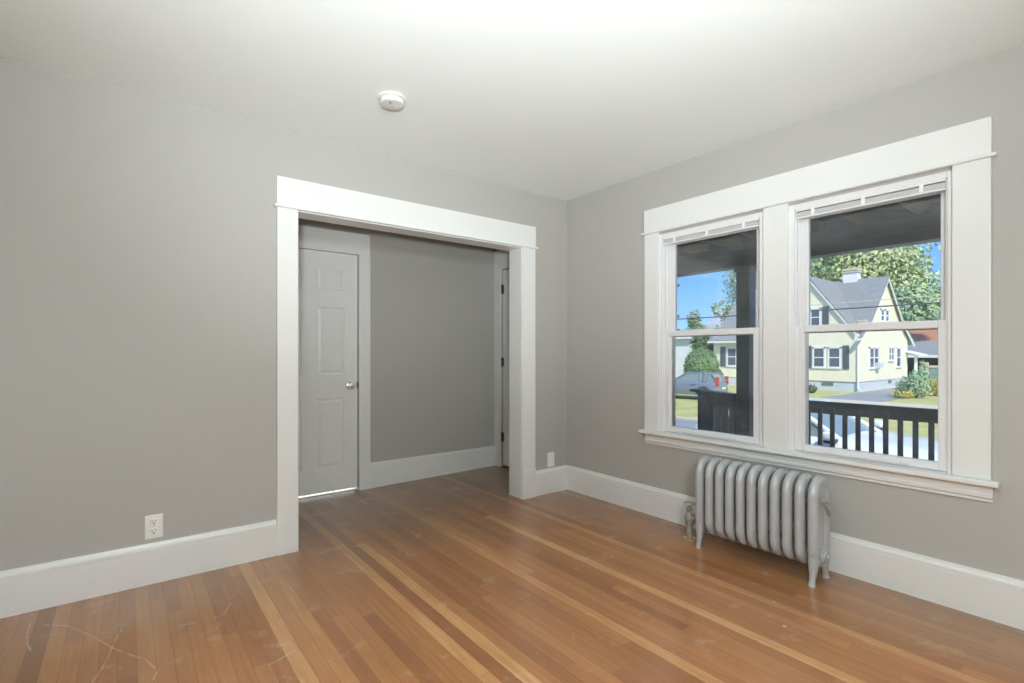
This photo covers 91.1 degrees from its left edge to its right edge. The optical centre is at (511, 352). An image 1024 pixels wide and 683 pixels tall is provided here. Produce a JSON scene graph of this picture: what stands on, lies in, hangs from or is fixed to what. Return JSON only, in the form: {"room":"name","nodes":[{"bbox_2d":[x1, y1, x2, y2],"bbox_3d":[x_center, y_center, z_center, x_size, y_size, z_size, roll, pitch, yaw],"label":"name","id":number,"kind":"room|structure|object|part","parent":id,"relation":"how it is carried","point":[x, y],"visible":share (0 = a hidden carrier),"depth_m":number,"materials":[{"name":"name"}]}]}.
{"room":"empty living room","nodes":[
{"label":"empty living room","id":0,"kind":"room"},
{"bbox_2d":[0,57,566,570],"bbox_3d":[-1.335,-0.073,3.131,4.490,2.546,0.140,0,0,-38],"label":"wall","id":1,"kind":"structure","parent":0,"point":[138,230],"depth_m":2.60,"materials":[{"name":"grey paint"}]},
{"bbox_2d":[0,520,276,618],"bbox_3d":[-2.175,1.095,2.382,1.963,0.209,0.022,0,0,-38],"label":"baseboard","id":2,"kind":"structure","parent":1,"relation":"attached to","point":[26,589],"depth_m":2.55,"materials":[{"name":"white wood"}]},
{"bbox_2d":[145,514,162,539],"bbox_3d":[-1.872,0.907,2.623,0.077,0.122,0.009,0,0,-38],"label":"electrical outlet","id":3,"kind":"object","parent":1,"relation":"attached to","point":[153,523],"visible":1,"depth_m":2.62,"materials":[{"name":"white plastic"}]},
{"bbox_2d":[150,527,157,534],"bbox_3d":[-1.871,0.931,2.622,0.034,0.036,0.004,0,0,-38],"label":"receptacle","id":4,"kind":"object","parent":3,"relation":"attached to","point":[153,530],"depth_m":2.62,"materials":[{"name":"grey plastic"}]},
{"bbox_2d":[150,518,157,525],"bbox_3d":[-1.871,0.882,2.622,0.034,0.036,0.004,0,0,-38],"label":"receptacle","id":5,"kind":"object","parent":3,"relation":"attached to","point":[153,521],"depth_m":2.62,"materials":[{"name":"grey plastic"}]},
{"bbox_2d":[273,175,537,555],"bbox_3d":[-0.648,0.074,3.651,2.042,2.252,0.203,0,0,-38],"label":"door frame","id":6,"kind":"structure","parent":1,"relation":"attached to","point":[295,198],"depth_m":3.35,"materials":[{"name":"white wood"}]},
{"bbox_3d":[-1.350,0.046,3.016,0.119,1.829,0.024,0,0,-38],"label":"casing","id":7,"kind":"part","parent":6,"relation":"part of","materials":[{"name":"white wood"}]},
{"bbox_3d":[-0.602,-0.968,3.590,2.008,0.169,0.026,0,0,-38],"label":"head casing","id":8,"kind":"part","parent":6,"relation":"part of","materials":[{"name":"white wood"}]},
{"bbox_3d":[-0.703,0.075,3.721,2.008,2.250,0.024,0,0,-38],"label":"hall casing","id":9,"kind":"part","parent":6,"relation":"part of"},
{"bbox_3d":[0.135,0.046,4.159,0.137,1.829,0.024,0,0,-38],"label":"casing","id":10,"kind":"part","parent":6,"relation":"part of","materials":[{"name":"white wood"}]},
{"bbox_2d":[547,452,553,466],"bbox_3d":[0.335,0.916,4.323,0.080,0.123,0.007,0,0,-38],"label":"wall plate","id":11,"kind":"object","parent":1,"relation":"attached to","point":[550,456],"visible":1,"depth_m":4.32,"materials":[{"name":"white plastic"}]},
{"bbox_2d":[536,465,566,495],"bbox_3d":[0.342,1.095,4.319,0.385,0.209,0.022,0,0,-38],"label":"baseboard","id":12,"kind":"structure","parent":1,"relation":"attached to","point":[550,480],"depth_m":4.31,"materials":[{"name":"white wood"}]},
{"bbox_2d":[298,218,495,487],"bbox_3d":[-1.546,-0.073,4.407,3.370,2.546,0.120,0,0,-38],"label":"wall","id":13,"kind":"structure","parent":0,"point":[432,300],"depth_m":4.89,"materials":[{"name":"grey paint"}]},
{"bbox_2d":[298,248,357,496],"bbox_3d":[-1.700,0.160,4.221,0.833,2.080,0.138,0,0,-38],"label":"door","id":14,"kind":"structure","parent":13,"relation":"in","point":[327,281],"depth_m":4.31,"materials":[{"name":"white paint"}]},
{"bbox_3d":[-1.412,0.286,4.400,0.060,0.060,0.070,0,0,-38],"label":"knob","id":15,"kind":"part","parent":14,"relation":"part of","materials":[{"name":"silver metal"}]},
{"bbox_2d":[298,225,370,489],"bbox_3d":[-1.691,0.083,4.205,1.045,2.282,0.023,0,0,-38],"label":"door frame","id":16,"kind":"structure","parent":13,"relation":"attached to","point":[314,238],"depth_m":4.47,"materials":[{"name":"white wood"}]},
{"bbox_3d":[-1.694,-0.965,4.204,1.039,0.186,0.021,0,0,-38],"label":"head casing","id":17,"kind":"part","parent":16,"relation":"part of","materials":[{"name":"white wood"}]},
{"bbox_3d":[-1.320,0.050,4.492,0.103,1.843,0.020,0,0,-38],"label":"casing","id":18,"kind":"part","parent":16,"relation":"part of","materials":[{"name":"white wood"}]},
{"bbox_2d":[371,446,494,487],"bbox_3d":[-0.723,1.107,4.951,1.402,0.233,0.022,0,0,-38],"label":"baseboard","id":19,"kind":"structure","parent":13,"relation":"attached to","point":[388,472],"depth_m":4.88,"materials":[{"name":"white wood"}]},
{"bbox_2d":[496,249,508,465],"bbox_3d":[0.141,-0.073,5.068,0.110,2.546,1.130,0,0,-38],"label":"wall","id":20,"kind":"structure","parent":0,"point":[496,249],"depth_m":5.30,"materials":[{"name":"grey paint"}]},
{"bbox_2d":[494,250,508,466],"bbox_3d":[0.118,0.058,4.990,0.021,2.285,0.984,0,0,-38],"label":"door frame","id":21,"kind":"structure","parent":20,"relation":"attached to","point":[501,257],"depth_m":5.31,"materials":[{"name":"white wood"}]},
{"bbox_3d":[-0.148,0.160,5.336,0.020,2.080,0.108,0,0,-38],"label":"casing","id":22,"kind":"part","parent":21,"relation":"part of","materials":[{"name":"white wood"}]},
{"bbox_3d":[0.118,-0.983,4.990,0.021,0.205,0.984,0,0,-38],"label":"head casing","id":23,"kind":"part","parent":21,"relation":"part of","materials":[{"name":"white wood"}]},
{"bbox_2d":[501,269,508,468],"bbox_3d":[0.176,0.165,5.004,0.112,2.070,0.835,0,0,-38],"label":"door","id":24,"kind":"structure","parent":20,"relation":"in","point":[505,287],"depth_m":5.26,"materials":[{"name":"white paint"}]},
{"bbox_2d":[0,465,1023,682],"bbox_3d":[-0.164,1.225,1.899,4.563,0.050,8.042,0,0,-38],"label":"floor","id":25,"kind":"structure","parent":0,"point":[456,577],"depth_m":2.30,"materials":[{"name":"brown wood"}]},
{"bbox_2d":[682,456,831,587],"bbox_3d":[1.381,0.922,2.935,0.211,0.557,0.867,0,0,-38],"label":"radiator","id":26,"kind":"object","parent":25,"relation":"on","point":[725,504],"visible":1,"depth_m":2.78,"materials":[{"name":"silver metal"}]},
{"bbox_2d":[822,501,831,516],"bbox_3d":[1.643,0.811,2.615,0.032,0.079,0.040,0,0,-38],"label":"air vent","id":27,"kind":"object","parent":26,"relation":"attached to","point":[825,504],"depth_m":2.61,"materials":[{"name":"silver metal"}]},
{"bbox_2d":[0,0,1023,200],"bbox_3d":[0.108,-1.396,1.257,4.490,0.100,4.590,0,0,-38],"label":"ceiling","id":28,"kind":"structure","parent":0,"point":[566,100],"depth_m":2.31,"materials":[{"name":"white paint"}]},
{"bbox_2d":[378,91,405,109],"bbox_3d":[-0.634,-1.325,2.649,0.144,0.042,0.144,0,0,-38],"label":"smoke detector","id":29,"kind":"object","parent":28,"relation":"attached to","point":[390,100],"visible":1,"depth_m":2.61,"materials":[{"name":"white plastic"}]},
{"bbox_3d":[-0.634,-1.340,2.649,0.144,0.012,0.144,0,0,-38],"label":"plate","id":30,"kind":"part","parent":29,"relation":"part of","materials":[{"name":"white plastic"}]},
{"bbox_2d":[567,44,1023,580],"bbox_3d":[1.908,-0.073,2.731,0.160,2.546,4.730,0,0,-38],"label":"wall","id":31,"kind":"structure","parent":0,"point":[605,227],"depth_m":2.72,"materials":[{"name":"grey paint"}]},
{"bbox_2d":[659,212,762,445],"bbox_3d":[1.382,-0.129,3.425,0.177,1.474,0.770,0,0,-38],"label":"window","id":32,"kind":"structure","parent":31,"relation":"in","point":[668,332],"depth_m":3.58,"materials":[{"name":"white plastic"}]},
{"bbox_3d":[1.334,0.205,3.393,0.038,0.730,0.701,0,0,-38],"label":"sash","id":33,"kind":"part","parent":32,"relation":"part of","materials":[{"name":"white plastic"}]},
{"bbox_3d":[1.367,-0.475,3.418,0.030,0.718,0.701,0,0,-38],"label":"sash","id":34,"kind":"part","parent":32,"relation":"part of","materials":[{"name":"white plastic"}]},
{"bbox_2d":[567,465,1023,629],"bbox_3d":[1.836,1.095,2.675,0.022,0.209,4.450,0,0,-38],"label":"baseboard","id":35,"kind":"structure","parent":31,"relation":"attached to","point":[994,597],"depth_m":2.54,"materials":[{"name":"white wood"}]},
{"bbox_2d":[638,116,1000,502],"bbox_3d":[1.632,-0.195,3.051,0.237,1.734,1.958,0,0,-38],"label":"window","id":36,"kind":"structure","parent":31,"relation":"in","point":[800,327],"depth_m":2.64,"materials":[{"name":"white wood"}]},
{"bbox_3d":[1.035,-0.154,3.714,0.024,1.452,0.120,0,0,-38],"label":"casing","id":37,"kind":"part","parent":36,"relation":"part of","materials":[{"name":"white wood"}]},
{"bbox_2d":[663,218,758,245],"bbox_3d":[1.320,-0.815,3.382,0.032,0.062,0.694,0,0,-38],"label":"mini blind","id":38,"kind":"object","parent":36,"relation":"attached to","point":[753,223],"visible":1,"depth_m":3.34,"materials":[{"name":"white plastic"}]},
{"bbox_3d":[1.579,-0.154,3.006,0.024,1.452,0.143,0,0,-38],"label":"casing","id":39,"kind":"part","parent":36,"relation":"part of","materials":[{"name":"white wood"}]},
{"bbox_3d":[1.576,-0.978,3.009,0.026,0.168,1.903,0,0,-38],"label":"head casing","id":40,"kind":"part","parent":36,"relation":"part of","materials":[{"name":"white wood"}]},
{"bbox_2d":[796,178,945,219],"bbox_3d":[1.870,-0.813,2.668,0.032,0.066,0.677,0,0,-38],"label":"mini blind","id":41,"kind":"object","parent":36,"relation":"attached to","point":[930,187],"visible":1,"depth_m":2.62,"materials":[{"name":"white plastic"}]},
{"bbox_3d":[1.884,0.205,2.678,0.038,0.730,0.684,0,0,-38],"label":"sash","id":42,"kind":"part","parent":36,"relation":"part of","materials":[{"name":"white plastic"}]},
{"bbox_3d":[1.917,-0.475,2.704,0.030,0.718,0.684,0,0,-38],"label":"sash","id":43,"kind":"part","parent":36,"relation":"part of","materials":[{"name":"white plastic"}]},
{"bbox_3d":[2.115,-0.154,2.310,0.024,1.452,0.135,0,0,-38],"label":"casing","id":44,"kind":"part","parent":36,"relation":"part of","materials":[{"name":"white wood"}]},
{"bbox_2d":[676,385,937,438],"bbox_3d":[27.915,2.480,50.789,220.000,0.500,280.000,0,0,-38],"label":"ground","id":45,"kind":"structure","parent":0,"point":[686,404],"depth_m":22.18,"materials":[{"name":"green plant"}]},
{"bbox_2d":[676,419,697,428],"bbox_3d":[-2.638,2.210,20.968,7.800,0.020,210.000,0,0,-38],"label":"street","id":46,"kind":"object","parent":45,"relation":"on","point":[679,422],"depth_m":15.67,"materials":[{"name":"grey asphalt"}]},
{"bbox_2d":[694,399,937,460],"bbox_3d":[5.146,1.505,8.098,2.200,1.390,4.082,0,0,-38],"label":"car","id":47,"kind":"object","parent":46,"relation":"on","point":[878,424],"visible":0.08,"depth_m":7.46,"materials":[{"name":"white paint"}]},
{"bbox_2d":[823,431,837,443],"bbox_3d":[4.579,1.211,7.228,0.240,0.170,0.150,0,0,-38],"label":"mirror","id":48,"kind":"object","parent":47,"relation":"attached to","point":[826,434],"depth_m":7.17,"materials":[{"name":"plastic"}]},
{"bbox_2d":[874,420,882,430],"bbox_3d":[6.133,1.211,8.423,0.240,0.170,0.150,0,0,-38],"label":"mirror","id":49,"kind":"object","parent":47,"relation":"attached to","point":[878,424],"depth_m":8.38,"materials":[{"name":"plastic"}]},
{"bbox_2d":[676,416,697,420],"bbox_3d":[0.552,2.180,23.422,0.250,0.080,210.000,0,0,-38],"label":"kerb","id":50,"kind":"object","parent":45,"relation":"on","point":[677,417],"depth_m":16.52,"materials":[{"name":"concrete"}]},
{"bbox_2d":[676,329,707,376],"bbox_3d":[13.501,0.070,46.005,6.080,4.260,10.400,0,0,-38],"label":"house","id":51,"kind":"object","parent":45,"relation":"on","point":[683,348],"visible":0.09,"depth_m":41.13,"materials":[{"name":"white"}]},
{"bbox_3d":[11.258,0.450,44.280,0.420,3.500,10.400,0,0,-38],"label":"corner trim","id":52,"kind":"part","parent":51,"relation":"part of","materials":[{"name":"white"}]},
{"bbox_2d":[686,310,707,328],"bbox_3d":[18.025,-0.955,48.994,2.221,6.517,2.106,0,0,-38],"label":"tree","id":53,"kind":"object","parent":45,"relation":"on","point":[693,323],"visible":0.41,"depth_m":48.63,"materials":[{"name":"green plant"}]},
{"bbox_2d":[683,347,719,372],"bbox_3d":[11.072,0.948,29.384,2.114,2.623,2.088,0,0,-38],"label":"hedge","id":54,"kind":"object","parent":45,"relation":"on","point":[702,360],"visible":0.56,"depth_m":28.81,"materials":[{"name":"green plant"}]},
{"bbox_2d":[689,336,713,355],"bbox_3d":[14.354,0.338,37.500,1.959,3.936,1.802,0,0,-38],"label":"tree","id":55,"kind":"object","parent":45,"relation":"on","point":[697,342],"visible":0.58,"depth_m":37.15,"materials":[{"name":"green plant"}]},
{"bbox_2d":[676,372,728,394],"bbox_3d":[8.538,1.560,24.841,3.780,1.240,1.900,0,0,39],"label":"car","id":56,"kind":"object","parent":45,"relation":"on","point":[715,381],"visible":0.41,"depth_m":23.86,"materials":[{"name":"grey paint"}]},
{"bbox_2d":[715,377,718,385],"bbox_3d":[9.481,1.320,23.169,0.176,0.412,0.080,0,0,39],"label":"tail lamp","id":57,"kind":"object","parent":56,"relation":"attached to","point":[716,378],"depth_m":23.14,"materials":[{"name":"red plastic"}]},
{"bbox_2d":[703,312,725,328],"bbox_3d":[26.085,-1.500,56.446,8.800,7.400,6.400,0,0,-38],"label":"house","id":58,"kind":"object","parent":45,"relation":"on","point":[715,321],"visible":0.02,"depth_m":57.07,"materials":[{"name":"white"}]},
{"bbox_2d":[710,270,756,328],"bbox_3d":[21.505,-4.114,46.837,5.912,12.836,3.878,0,0,-12],"label":"tree","id":59,"kind":"object","parent":45,"relation":"on","point":[732,282],"visible":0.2,"depth_m":47.02,"materials":[{"name":"green plant"}]},
{"bbox_2d":[809,383,817,392],"bbox_3d":[16.691,1.985,28.002,0.593,0.579,0.643,0,0,-17],"label":"shrub","id":60,"kind":"object","parent":45,"relation":"on","point":[812,389],"visible":0.65,"depth_m":27.86,"materials":[{"name":"green plant"}]},
{"bbox_2d":[707,267,927,391],"bbox_3d":[20.976,-1.550,34.735,10.380,7.900,10.020,0,0,-38],"label":"house","id":61,"kind":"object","parent":45,"relation":"on","point":[872,360],"visible":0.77,"depth_m":30.47,"materials":[{"name":"yellow"}]},
{"bbox_2d":[720,347,725,365],"bbox_3d":[14.735,0.245,35.069,0.065,1.370,0.360,0,0,-38],"label":"shutter","id":62,"kind":"object","parent":61,"relation":"hanging from","point":[722,349],"depth_m":35.03,"materials":[{"name":"grey wood"}]},
{"bbox_3d":[15.350,0.260,34.306,0.020,1.140,1.220,0,0,-38],"label":"pane","id":63,"kind":"part","parent":61,"relation":"part of","materials":[{"name":"grey glass"}]},
{"bbox_2d":[809,346,810,367],"bbox_3d":[18.101,0.245,30.662,0.065,1.370,0.330,0,0,-38],"label":"shutter","id":64,"kind":"object","parent":61,"relation":"hanging from","point":[809,346],"depth_m":30.56,"materials":[{"name":"grey wood"}]},
{"bbox_3d":[18.360,-2.160,30.363,0.020,0.940,0.440,0,0,-38],"label":"pane","id":65,"kind":"part","parent":61,"relation":"part of","materials":[{"name":"grey"}]},
{"bbox_3d":[18.478,0.265,30.208,0.020,1.070,0.530,0,0,-38],"label":"pane","id":66,"kind":"part","parent":61,"relation":"part of","materials":[{"name":"grey glass"}]},
{"bbox_2d":[822,306,828,324],"bbox_3d":[18.683,-2.220,29.905,0.065,1.120,0.340,0,0,-38],"label":"shutter","id":67,"kind":"object","parent":61,"relation":"hanging from","point":[825,314],"depth_m":29.89,"materials":[{"name":"grey wood"}]},
{"bbox_2d":[822,382,832,385],"bbox_3d":[18.797,1.835,29.892,0.060,0.170,0.600,0,0,-38],"label":"basement vent","id":68,"kind":"object","parent":61,"relation":"attached to","point":[823,383],"depth_m":29.87,"materials":[{"name":"grey metal"}]},
{"bbox_3d":[18.985,0.265,29.550,0.020,1.070,0.530,0,0,-38],"label":"pane","id":69,"kind":"part","parent":61,"relation":"part of","materials":[{"name":"grey glass"}]},
{"bbox_2d":[843,345,848,368],"bbox_3d":[19.330,0.245,29.065,0.065,1.370,0.320,0,0,-38],"label":"shutter","id":70,"kind":"object","parent":61,"relation":"hanging from","point":[845,347],"depth_m":29.03,"materials":[{"name":"grey wood"}]},
{"bbox_3d":[21.569,0.280,29.930,1.420,1.100,0.020,0,0,-38],"label":"pane","id":71,"kind":"part","parent":61,"relation":"part of","materials":[{"name":"grey glass"}]},
{"bbox_3d":[24.026,0.060,31.821,0.920,0.700,0.020,0,0,-38],"label":"pane","id":72,"kind":"part","parent":61,"relation":"part of","materials":[{"name":"grey glass"}]},
{"bbox_3d":[25.151,0.280,32.687,0.720,1.120,0.020,0,0,-38],"label":"pane","id":73,"kind":"part","parent":61,"relation":"part of","materials":[{"name":"grey glass"}]},
{"bbox_3d":[27.076,1.150,33.645,0.160,2.100,0.150,0,0,-38],"label":"awning post","id":74,"kind":"part","parent":61,"relation":"part of","materials":[{"name":"white wood"}]},
{"bbox_2d":[730,392,937,408],"bbox_3d":[9.289,2.205,30.146,2.100,0.030,210.000,0,0,-38],"label":"sidewalk","id":75,"kind":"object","parent":45,"relation":"on","point":[831,400],"depth_m":21.78,"materials":[{"name":"concrete"}]},
{"bbox_2d":[712,368,723,376],"bbox_3d":[11.546,1.535,28.194,0.723,1.449,0.746,0,0,-38],"label":"shrub","id":76,"kind":"object","parent":75,"relation":"on","point":[718,370],"visible":0.12,"depth_m":28.09,"materials":[{"name":"green plant"}]},
{"bbox_2d":[810,243,940,296],"bbox_3d":[43.196,-7.919,62.134,19.195,20.448,11.876,0,0,8],"label":"tree","id":77,"kind":"object","parent":45,"relation":"on","point":[884,262],"visible":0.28,"depth_m":59.03,"materials":[{"name":"green plant"}]},
{"bbox_2d":[820,388,937,401],"bbox_3d":[23.334,2.210,29.440,19.300,0.020,2.550,0,0,-38],"label":"driveway","id":78,"kind":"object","parent":45,"relation":"on","point":[882,395],"visible":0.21,"depth_m":25.41,"materials":[{"name":"grey asphalt"}]},
{"bbox_2d":[925,362,937,380],"bbox_3d":[26.353,1.390,30.666,0.140,1.620,1.710,0,0,-38],"label":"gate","id":79,"kind":"object","parent":78,"relation":"on","point":[933,369],"visible":0.18,"depth_m":31.09,"materials":[{"name":"wood"}]},
{"bbox_3d":[26.384,1.455,30.675,0.040,1.390,1.388,0,0,-38],"label":"board panel","id":80,"kind":"part","parent":79,"relation":"part of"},
{"bbox_2d":[890,387,914,398],"bbox_3d":[19.084,1.977,24.574,0.870,0.564,0.939,0,0,-38],"label":"plant","id":81,"kind":"object","parent":45,"relation":"on","point":[898,394],"visible":0.97,"depth_m":24.43,"materials":[{"name":"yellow plant"}]},
{"bbox_2d":[895,369,934,397],"bbox_3d":[20.055,1.516,25.055,1.590,1.487,1.637,0,0,-38],"label":"bush","id":82,"kind":"object","parent":45,"relation":"on","point":[916,383],"visible":0.89,"depth_m":24.69,"materials":[{"name":"green plant"}]},
{"bbox_2d":[894,283,940,330],"bbox_3d":[37.382,-2.077,45.943,6.748,8.766,3.878,0,0,-4],"label":"tree","id":83,"kind":"object","parent":45,"relation":"on","point":[923,312],"visible":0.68,"depth_m":45.01,"materials":[{"name":"green plant"}]},
{"bbox_2d":[907,341,937,376],"bbox_3d":[34.192,0.640,37.827,6.660,3.120,9.000,0,0,-38],"label":"carport","id":84,"kind":"object","parent":45,"relation":"on","point":[930,348],"visible":0.14,"depth_m":39.10,"materials":[{"name":"grey"}]},
{"bbox_2d":[918,361,927,396],"bbox_3d":[20.964,1.280,25.615,0.477,1.958,0.504,0,0,-38],"label":"sapling","id":85,"kind":"object","parent":45,"relation":"on","point":[922,365],"visible":0.33,"depth_m":25.56,"materials":[{"name":"green plant"}]},
{"bbox_2d":[909,330,937,341],"bbox_3d":[43.341,-0.175,48.780,10.800,4.750,15.000,0,0,-38],"label":"house","id":86,"kind":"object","parent":45,"relation":"on","point":[917,335],"visible":0.02,"depth_m":49.02,"materials":[{"name":"red"}]},
{"bbox_2d":[925,377,937,395],"bbox_3d":[21.955,1.745,25.979,1.058,1.028,1.079,0,0,-15],"label":"bush","id":87,"kind":"object","parent":45,"relation":"on","point":[935,381],"visible":0.44,"depth_m":25.86,"materials":[{"name":"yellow plant"}]},
{"bbox_3d":[2.555,1.770,3.765,2.128,0.860,8.400,0,0,-38],"label":"floor","id":88,"kind":"structure","parent":45,"relation":"on","visible":0},
{"bbox_2d":[690,389,735,433],"bbox_3d":[2.226,0.875,5.531,0.140,0.930,0.520,0,0,-38],"label":"porch railing","id":89,"kind":"object","parent":88,"relation":"on","point":[716,409],"visible":0.41,"depth_m":5.46,"materials":[{"name":"brown wood"}]},
{"bbox_3d":[2.160,0.889,5.625,0.110,0.902,0.110,0,0,-38],"label":"newel post","id":90,"kind":"part","parent":89,"relation":"part of","materials":[{"name":"brown wood"}]},
{"bbox_3d":[2.222,0.433,5.536,0.140,0.046,0.505,0,0,-38],"label":"cap rail","id":91,"kind":"part","parent":89,"relation":"part of","materials":[{"name":"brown wood"}]},
{"bbox_3d":[2.245,0.519,5.497,0.070,0.161,0.420,0,0,-38],"label":"rail","id":92,"kind":"part","parent":89,"relation":"part of","materials":[{"name":"brown wood"}]},
{"bbox_2d":[734,264,756,436],"bbox_3d":[2.459,0.213,5.277,0.180,2.253,0.180,0,0,-38],"label":"porch post","id":93,"kind":"object","parent":88,"relation":"on","point":[745,274],"visible":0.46,"depth_m":5.22,"materials":[{"name":"brown wood"}]},
{"bbox_2d":[677,210,940,276],"bbox_3d":[3.226,-1.018,4.281,0.152,0.224,8.400,0,0,-38],"label":"beam","id":94,"kind":"structure","parent":93,"relation":"on","point":[923,228],"depth_m":4.49,"materials":[{"name":"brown wood"}]},
{"bbox_2d":[677,194,940,255],"bbox_3d":[2.633,-1.230,3.837,2.340,0.260,8.619,0,0,-38],"label":"porch roof","id":95,"kind":"structure","parent":94,"relation":"on","point":[928,203],"depth_m":4.67,"materials":[{"name":"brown wood"}]},
{"bbox_2d":[751,397,937,460],"bbox_3d":[3.657,0.854,3.641,0.067,0.812,3.860,0,0,-38],"label":"porch railing","id":96,"kind":"object","parent":93,"relation":"attached to","point":[916,415],"visible":0.2,"depth_m":4.31,"materials":[{"name":"brown wood"}]},
{"bbox_3d":[3.658,0.458,3.642,0.063,0.020,3.860,0,0,-38],"label":"cap rail","id":97,"kind":"part","parent":96,"relation":"part of","materials":[{"name":"brown wood"}]},
{"bbox_3d":[3.660,0.514,3.644,0.039,0.092,3.860,0,0,-38],"label":"rail","id":98,"kind":"part","parent":96,"relation":"part of","materials":[{"name":"brown wood"}]},
{"bbox_3d":[10.714,-2.400,33.006,0.543,9.200,0.466,0,0,-38],"label":"utility pole","id":99,"kind":"object","parent":45,"relation":"on","visible":0},
{"bbox_2d":[677,295,940,314],"bbox_3d":[13.152,-2.755,29.964,0.028,0.482,75.001,0,0,-38],"label":"cable","id":100,"kind":"object","parent":99,"relation":"attached to","point":[935,295],"visible":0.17,"depth_m":24.86,"materials":[{"name":"black rubber"}]},
{"label":"outside","id":101,"kind":"structure","parent":0,"visible":0},
{"bbox_2d":[677,302,940,319],"bbox_3d":[12.677,-2.395,29.598,0.055,0.514,75.002,0,0,-38],"label":"cable","id":102,"kind":"object","parent":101,"point":[929,302],"visible":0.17,"depth_m":24.39,"materials":[{"name":"grey plastic"}]}
]}

